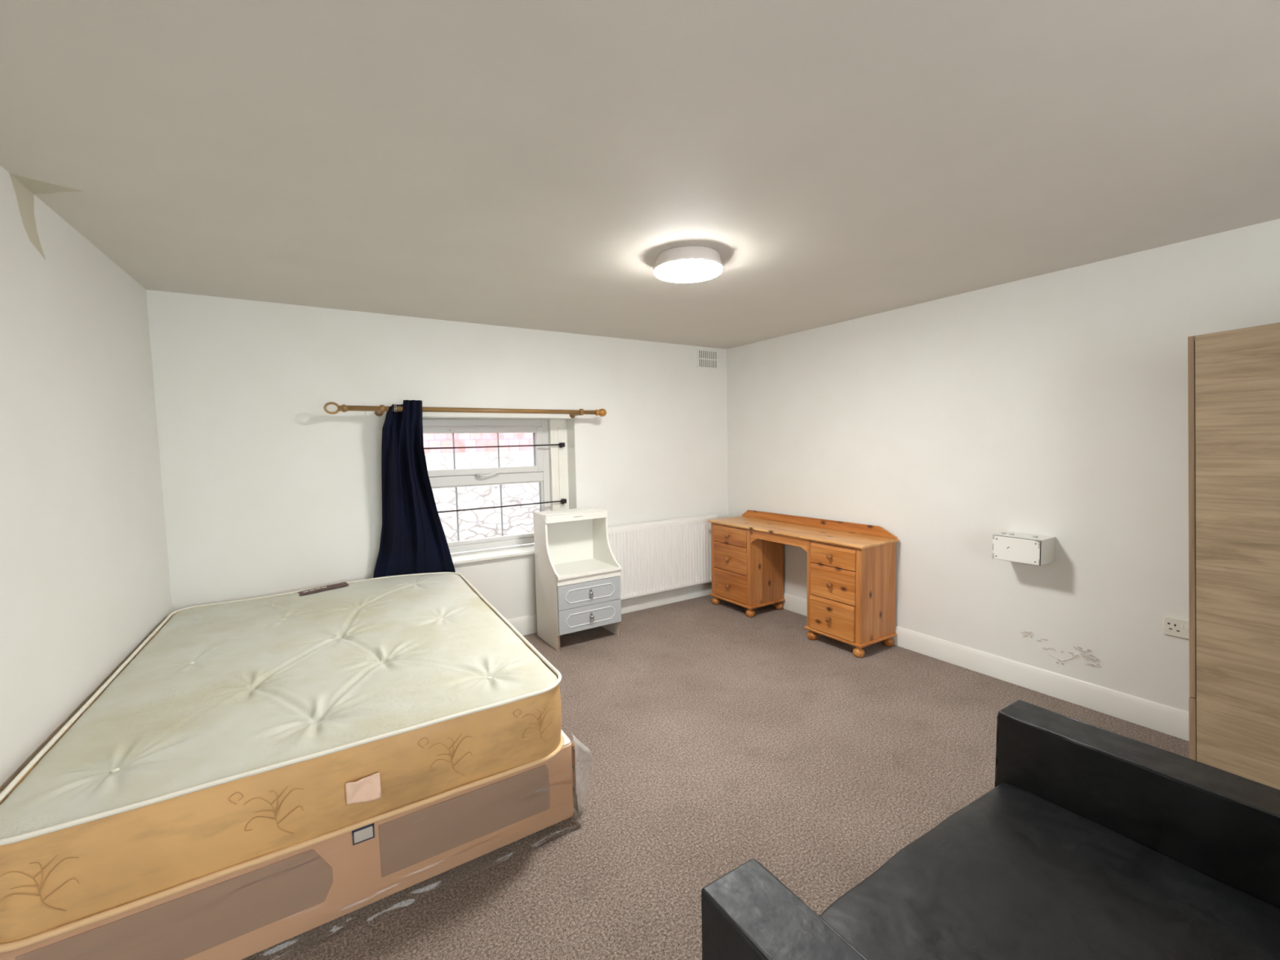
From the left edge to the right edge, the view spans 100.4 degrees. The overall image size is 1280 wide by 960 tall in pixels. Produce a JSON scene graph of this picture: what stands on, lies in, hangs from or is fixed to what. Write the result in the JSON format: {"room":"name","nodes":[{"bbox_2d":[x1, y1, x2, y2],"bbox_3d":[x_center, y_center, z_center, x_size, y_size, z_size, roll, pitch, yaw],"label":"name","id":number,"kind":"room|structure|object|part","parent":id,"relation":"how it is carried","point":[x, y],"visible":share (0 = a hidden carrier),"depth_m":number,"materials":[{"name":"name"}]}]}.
{"room":"bedroom","nodes":[
{"label":"bedroom","id":0,"kind":"room"},
{"bbox_2d":[0,165,172,793],"bbox_3d":[-1.326,0.290,0.413,0.264,2.338,6.317,-3,5,-30],"label":"wall","id":1,"kind":"structure","parent":0,"point":[85,575],"depth_m":1.90,"materials":[{"name":"paint"}]},
{"bbox_2d":[146,289,728,619],"bbox_3d":[-1.125,0.032,4.087,4.900,2.338,0.307,-4,5,-32],"label":"wall","id":2,"kind":"structure","parent":0,"point":[267,491],"depth_m":3.42,"materials":[{"name":"paint"}]},
{"bbox_2d":[324,401,606,417],"bbox_3d":[-1.119,-0.486,3.768,1.929,0.075,0.202,-4,5,-32],"label":"pole","id":3,"kind":"object","parent":2,"relation":"attached to","point":[380,410],"visible":1,"depth_m":3.64,"materials":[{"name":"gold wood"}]},
{"bbox_2d":[373,400,455,577],"bbox_3d":[-1.502,0.287,3.515,0.617,1.604,0.172,-4,5,-32],"label":"curtain","id":4,"kind":"object","parent":3,"relation":"hanging from","point":[413,540],"visible":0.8,"depth_m":3.49,"materials":[{"name":"blue fabric"}]},
{"bbox_2d":[422,418,577,564],"bbox_3d":[-1.165,0.057,4.044,1.443,1.039,0.340,-4,5,-32],"label":"window","id":5,"kind":"structure","parent":2,"relation":"in","point":[554,468],"depth_m":4.22,"materials":[{"name":"white plastic"}]},
{"bbox_2d":[449,427,506,431],"bbox_3d":[-1.218,-0.380,4.040,0.428,0.026,0.022,-4,5,-32],"label":"vent","id":6,"kind":"object","parent":5,"relation":"attached to","point":[451,429],"depth_m":4.03,"materials":[{"name":"white plastic"}]},
{"bbox_3d":[-1.266,-0.223,4.071,1.086,0.363,0.069,-4,5,-32],"label":"sash","id":7,"kind":"part","parent":5,"relation":"part of","materials":[{"name":"white plastic"}]},
{"bbox_3d":[-1.153,-0.046,4.082,0.186,0.040,0.053,-4,5,-32],"label":"handle","id":8,"kind":"part","parent":5,"relation":"part of","materials":[{"name":"white plastic"}]},
{"bbox_3d":[-1.155,0.565,4.079,1.443,0.022,0.340,-4,5,-32],"label":"sill","id":9,"kind":"part","parent":5,"relation":"part of","materials":[{"name":"white paint"}]},
{"bbox_2d":[423,442,564,448],"bbox_3d":[-1.186,-0.249,4.009,1.338,0.042,0.054,-4,5,-32],"label":"bar","id":10,"kind":"object","parent":5,"relation":"attached to","point":[561,445],"visible":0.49,"depth_m":4.07,"materials":[{"name":"black metal"}]},
{"bbox_2d":[437,498,566,512],"bbox_3d":[-1.177,0.212,4.041,1.338,0.042,0.054,-4,5,-32],"label":"bar","id":11,"kind":"object","parent":5,"relation":"attached to","point":[562,501],"visible":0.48,"depth_m":4.13,"materials":[{"name":"black metal"}]},
{"bbox_2d":[506,582,711,635],"bbox_3d":[-0.875,1.124,4.124,4.118,0.145,0.018,-4,5,-32],"label":"baseboard","id":12,"kind":"structure","parent":2,"relation":"attached to","point":[527,624],"depth_m":4.72,"materials":[{"name":"white paint"}]},
{"bbox_2d":[607,513,717,600],"bbox_3d":[0.202,0.670,4.738,1.209,0.634,0.099,-4,5,-32],"label":"radiator","id":13,"kind":"object","parent":2,"relation":"attached to","point":[664,555],"visible":0.89,"depth_m":4.68,"materials":[{"name":"white metal"}]},
{"bbox_2d":[607,513,717,528],"bbox_3d":[0.205,0.361,4.707,1.200,0.014,0.072,-4,5,-32],"label":"grille","id":14,"kind":"object","parent":13,"relation":"attached to","point":[706,517],"depth_m":4.68,"materials":[{"name":"white metal"}]},
{"bbox_2d":[697,348,718,369],"bbox_3d":[0.631,-1.124,4.968,0.248,0.172,0.008,-4,5,-32],"label":"air vent","id":15,"kind":"object","parent":2,"relation":"in","point":[707,359],"visible":1,"depth_m":4.96,"materials":[{"name":"white paint"}]},
{"bbox_2d":[0,0,1279,349],"bbox_3d":[0.518,-1.047,1.398,4.900,0.122,6.500,-4,5,-32],"label":"ceiling","id":16,"kind":"structure","parent":0,"point":[527,164],"depth_m":1.57,"materials":[{"name":"paint"}]},
{"bbox_2d":[653,245,723,282],"bbox_3d":[0.229,-1.018,2.537,0.330,0.085,0.330,-4,5,-32],"label":"ceiling light","id":17,"kind":"object","parent":16,"relation":"attached to","point":[684,264],"visible":1,"depth_m":2.44,"materials":[{"name":"white plastic"}]},
{"bbox_2d":[653,259,722,282],"bbox_3d":[0.229,-0.986,2.539,0.324,0.021,0.324,-4,5,-32],"label":"diffuser","id":18,"kind":"object","parent":17,"relation":"attached to","point":[668,270],"depth_m":2.48,"materials":[{"name":"white plastic"}]},
{"bbox_2d":[241,595,1189,959],"bbox_3d":[0.567,1.404,1.567,4.900,0.120,6.500,-4,5,-32],"label":"floor","id":19,"kind":"structure","parent":0,"point":[718,738],"depth_m":2.28,"materials":[{"name":"carpet"}]},
{"bbox_2d":[0,728,592,959],"bbox_3d":[-1.336,1.152,2.502,1.686,0.330,2.132,-4,5,-32],"label":"base","id":20,"kind":"object","parent":19,"relation":"on","point":[241,914],"visible":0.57,"depth_m":1.60,"materials":[{"name":"fabric"}]},
{"bbox_3d":[-1.199,1.193,1.435,0.645,0.174,0.004,-4,5,-32],"label":"panel","id":21,"kind":"part","parent":20,"relation":"part of","materials":[{"name":"beige fabric"}]},
{"bbox_2d":[0,572,564,952],"bbox_3d":[-1.394,0.839,2.444,1.596,0.302,2.173,-4,5,-32],"label":"mattress","id":22,"kind":"object","parent":20,"relation":"on","point":[238,735],"visible":1,"depth_m":1.67,"materials":[{"name":"beige fabric"}]},
{"bbox_3d":[-1.408,0.724,2.453,1.555,0.072,2.092,-4,5,-32],"label":"panel","id":23,"kind":"part","parent":22,"relation":"part of","materials":[{"name":"white fabric"}]},
{"bbox_2d":[351,822,374,845],"bbox_3d":[-0.853,1.083,1.645,0.061,0.068,0.001,-4,5,-32],"label":"label","id":24,"kind":"object","parent":20,"relation":"attached to","point":[362,836],"depth_m":1.65,"materials":[{"name":"white"}]},
{"bbox_3d":[-0.578,1.153,1.830,0.570,0.174,0.004,-4,5,-32],"label":"panel","id":25,"kind":"part","parent":20,"relation":"part of","materials":[{"name":"beige fabric"}]},
{"bbox_2d":[533,506,622,651],"bbox_3d":[-0.465,0.714,4.024,0.518,0.959,0.439,-4,5,-32],"label":"nightstand","id":26,"kind":"object","parent":19,"relation":"on","point":[578,571],"visible":1,"depth_m":3.96,"materials":[{"name":"white laminate"}]},
{"bbox_3d":[-0.679,0.729,3.896,0.016,0.955,0.425,-4,5,-32],"label":"panel","id":27,"kind":"part","parent":26,"relation":"part of","materials":[{"name":"beige laminate"}]},
{"bbox_3d":[-0.583,0.666,4.203,0.482,0.855,0.006,-4,5,-32],"label":"panel","id":28,"kind":"part","parent":26,"relation":"part of","materials":[{"name":"beige laminate"}]},
{"bbox_2d":[553,558,622,580],"bbox_3d":[-0.467,0.664,4.022,0.514,0.020,0.424,-4,5,-32],"label":"shelf","id":29,"kind":"object","parent":26,"relation":"attached to","point":[566,569],"depth_m":3.98,"materials":[{"name":"beige laminate"}]},
{"bbox_3d":[-0.366,0.706,3.868,0.510,0.050,0.018,-4,5,-32],"label":"shelf rail","id":30,"kind":"part","parent":26,"relation":"part of","materials":[{"name":"beige laminate"}]},
{"bbox_3d":[-0.364,0.820,3.876,0.507,0.171,0.018,-4,5,-32],"label":"drawer","id":31,"kind":"part","parent":26,"relation":"part of","materials":[{"name":"grey wood"}]},
{"bbox_3d":[-0.360,0.994,3.888,0.507,0.173,0.018,-4,5,-32],"label":"drawer","id":32,"kind":"part","parent":26,"relation":"part of","materials":[{"name":"grey wood"}]},
{"bbox_3d":[-0.359,0.820,3.867,0.399,0.098,0.008,-4,5,-32],"label":"moulding","id":33,"kind":"part","parent":26,"relation":"part of","materials":[{"name":"white wood"}]},
{"bbox_3d":[-0.355,0.995,3.879,0.399,0.098,0.008,-4,5,-32],"label":"moulding","id":34,"kind":"part","parent":26,"relation":"part of","materials":[{"name":"white wood"}]},
{"bbox_3d":[-0.352,0.825,3.857,0.033,0.074,0.026,-4,5,-32],"label":"drop handle","id":35,"kind":"part","parent":26,"relation":"part of","materials":[{"name":"silver metal"}]},
{"bbox_3d":[-0.348,0.999,3.869,0.033,0.074,0.026,-4,5,-32],"label":"drop handle","id":36,"kind":"part","parent":26,"relation":"part of","materials":[{"name":"silver metal"}]},
{"bbox_3d":[-0.259,0.703,4.163,0.016,0.955,0.425,-4,5,-32],"label":"panel","id":37,"kind":"part","parent":26,"relation":"part of","materials":[{"name":"beige laminate"}]},
{"bbox_2d":[707,510,898,657],"bbox_3d":[1.196,0.728,4.250,0.447,0.834,1.558,-4,5,-32],"label":"desk","id":38,"kind":"object","parent":19,"relation":"on","point":[851,566],"visible":1,"depth_m":3.84,"materials":[{"name":"brown wood"}]},
{"bbox_3d":[0.782,0.909,4.609,0.022,0.239,0.413,-4,5,-32],"label":"drawer","id":39,"kind":"part","parent":38,"relation":"part of","materials":[{"name":"brown wood"}]},
{"bbox_3d":[0.777,0.670,4.592,0.022,0.229,0.413,-4,5,-32],"label":"drawer","id":40,"kind":"part","parent":38,"relation":"part of","materials":[{"name":"brown wood"}]},
{"bbox_3d":[0.773,0.478,4.579,0.022,0.144,0.413,-4,5,-32],"label":"drawer","id":41,"kind":"part","parent":38,"relation":"part of","materials":[{"name":"brown wood"}]},
{"bbox_3d":[0.785,0.711,4.595,0.021,0.647,0.495,-4,5,-32],"label":"frame","id":42,"kind":"part","parent":38,"relation":"part of","materials":[{"name":"brown wood"}]},
{"bbox_3d":[1.077,0.712,4.498,0.368,0.647,0.018,-4,5,-32],"label":"panel","id":43,"kind":"part","parent":38,"relation":"part of","materials":[{"name":"brown wood"}]},
{"bbox_3d":[1.397,0.740,3.997,0.368,0.647,0.018,-4,5,-32],"label":"panel","id":44,"kind":"part","parent":38,"relation":"part of","materials":[{"name":"brown wood"}]},
{"bbox_3d":[1.310,0.970,3.711,0.036,0.039,0.039,-4,5,-32],"label":"knob","id":45,"kind":"part","parent":38,"relation":"part of","materials":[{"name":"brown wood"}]},
{"bbox_3d":[1.316,0.730,3.701,0.036,0.039,0.039,-4,5,-32],"label":"knob","id":46,"kind":"part","parent":38,"relation":"part of","materials":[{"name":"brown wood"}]},
{"bbox_3d":[1.312,0.529,3.687,0.036,0.039,0.039,-4,5,-32],"label":"knob","id":47,"kind":"part","parent":38,"relation":"part of","materials":[{"name":"brown wood"}]},
{"bbox_3d":[1.336,0.960,3.721,0.022,0.239,0.364,-4,5,-32],"label":"drawer","id":48,"kind":"part","parent":38,"relation":"part of","materials":[{"name":"brown wood"}]},
{"bbox_3d":[1.341,0.720,3.711,0.022,0.229,0.364,-4,5,-32],"label":"drawer","id":49,"kind":"part","parent":38,"relation":"part of","materials":[{"name":"brown wood"}]},
{"bbox_3d":[1.338,0.527,3.698,0.022,0.144,0.364,-4,5,-32],"label":"drawer","id":50,"kind":"part","parent":38,"relation":"part of","materials":[{"name":"brown wood"}]},
{"bbox_3d":[1.349,0.760,3.713,0.021,0.647,0.446,-4,5,-32],"label":"frame","id":51,"kind":"part","parent":38,"relation":"part of","materials":[{"name":"brown wood"}]},
{"bbox_3d":[1.628,0.760,3.637,0.368,0.647,0.018,-4,5,-32],"label":"panel","id":52,"kind":"part","parent":38,"relation":"part of","materials":[{"name":"brown wood"}]},
{"bbox_2d":[701,699,1279,959],"bbox_3d":[0.925,1.023,1.028,1.337,0.700,0.905,-4,5,-32],"label":"sofa","id":53,"kind":"object","parent":19,"relation":"on","point":[1089,842],"visible":1,"depth_m":1.25,"materials":[{"name":"black leather"}]},
{"bbox_3d":[0.417,1.075,0.722,0.147,0.542,0.872,-4,5,-32],"label":"armrest","id":54,"kind":"part","parent":53,"relation":"part of","materials":[{"name":"black leather"}]},
{"bbox_3d":[0.882,1.131,1.104,1.051,0.337,0.727,-4,5,-32],"label":"seat","id":55,"kind":"part","parent":53,"relation":"part of","materials":[{"name":"black leather"}]},
{"bbox_3d":[1.416,1.010,1.358,0.155,0.543,0.872,-4,5,-32],"label":"armrest","id":56,"kind":"part","parent":53,"relation":"part of","materials":[{"name":"black leather"}]},
{"bbox_2d":[1187,322,1279,790],"bbox_3d":[2.639,0.348,1.816,0.538,1.870,1.072,-4,5,-32],"label":"wardrobe","id":57,"kind":"object","parent":19,"relation":"on","point":[1233,375],"visible":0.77,"depth_m":2.00,"materials":[{"name":"brown wood"}]},
{"bbox_3d":[2.382,0.141,2.232,0.503,1.426,0.074,-4,5,-32],"label":"panel","id":58,"kind":"part","parent":57,"relation":"part of","materials":[{"name":"brown wood"}]},
{"bbox_3d":[2.419,1.057,2.265,0.504,0.402,0.036,-4,5,-32],"label":"panel","id":59,"kind":"part","parent":57,"relation":"part of","materials":[{"name":"brown wood"}]},
{"bbox_2d":[726,218,1279,711],"bbox_3d":[2.518,0.051,2.739,0.211,2.338,6.500,-4,5,-32],"label":"wall","id":60,"kind":"structure","parent":0,"point":[1054,403],"depth_m":3.05,"materials":[{"name":"paint"}]},
{"bbox_2d":[770,592,1189,741],"bbox_3d":[2.479,1.158,2.718,0.018,0.135,6.000,-4,5,-32],"label":"baseboard","id":61,"kind":"structure","parent":60,"relation":"attached to","point":[1163,718],"depth_m":3.00,"materials":[{"name":"white paint"}]},
{"bbox_2d":[991,531,1055,565],"bbox_3d":[2.151,0.378,2.993,0.192,0.144,0.234,-4,5,-32],"label":"box","id":62,"kind":"object","parent":60,"relation":"attached to","point":[1023,548],"visible":1,"depth_m":2.93,"materials":[{"name":"white paint"}]},
{"bbox_2d":[1163,616,1189,639],"bbox_3d":[2.578,0.706,2.522,0.013,0.086,0.146,-4,5,-32],"label":"wall socket","id":63,"kind":"object","parent":60,"relation":"attached to","point":[1175,627],"visible":0.6,"depth_m":2.54,"materials":[{"name":"white plastic"}]},
{"label":"outside","id":64,"kind":"structure","parent":0,"visible":0},
{"bbox_3d":[-1.970,1.090,5.988,9.000,0.200,3.700,-4,5,-32],"label":"ground","id":65,"kind":"structure","parent":64,"visible":0},
{"bbox_2d":[422,432,539,542],"bbox_3d":[-1.763,0.038,5.556,9.000,1.950,0.250,-4,5,-32],"label":"wall","id":66,"kind":"structure","parent":65,"relation":"on","point":[486,522],"depth_m":5.51,"materials":[{"name":"stone"}]}
]}

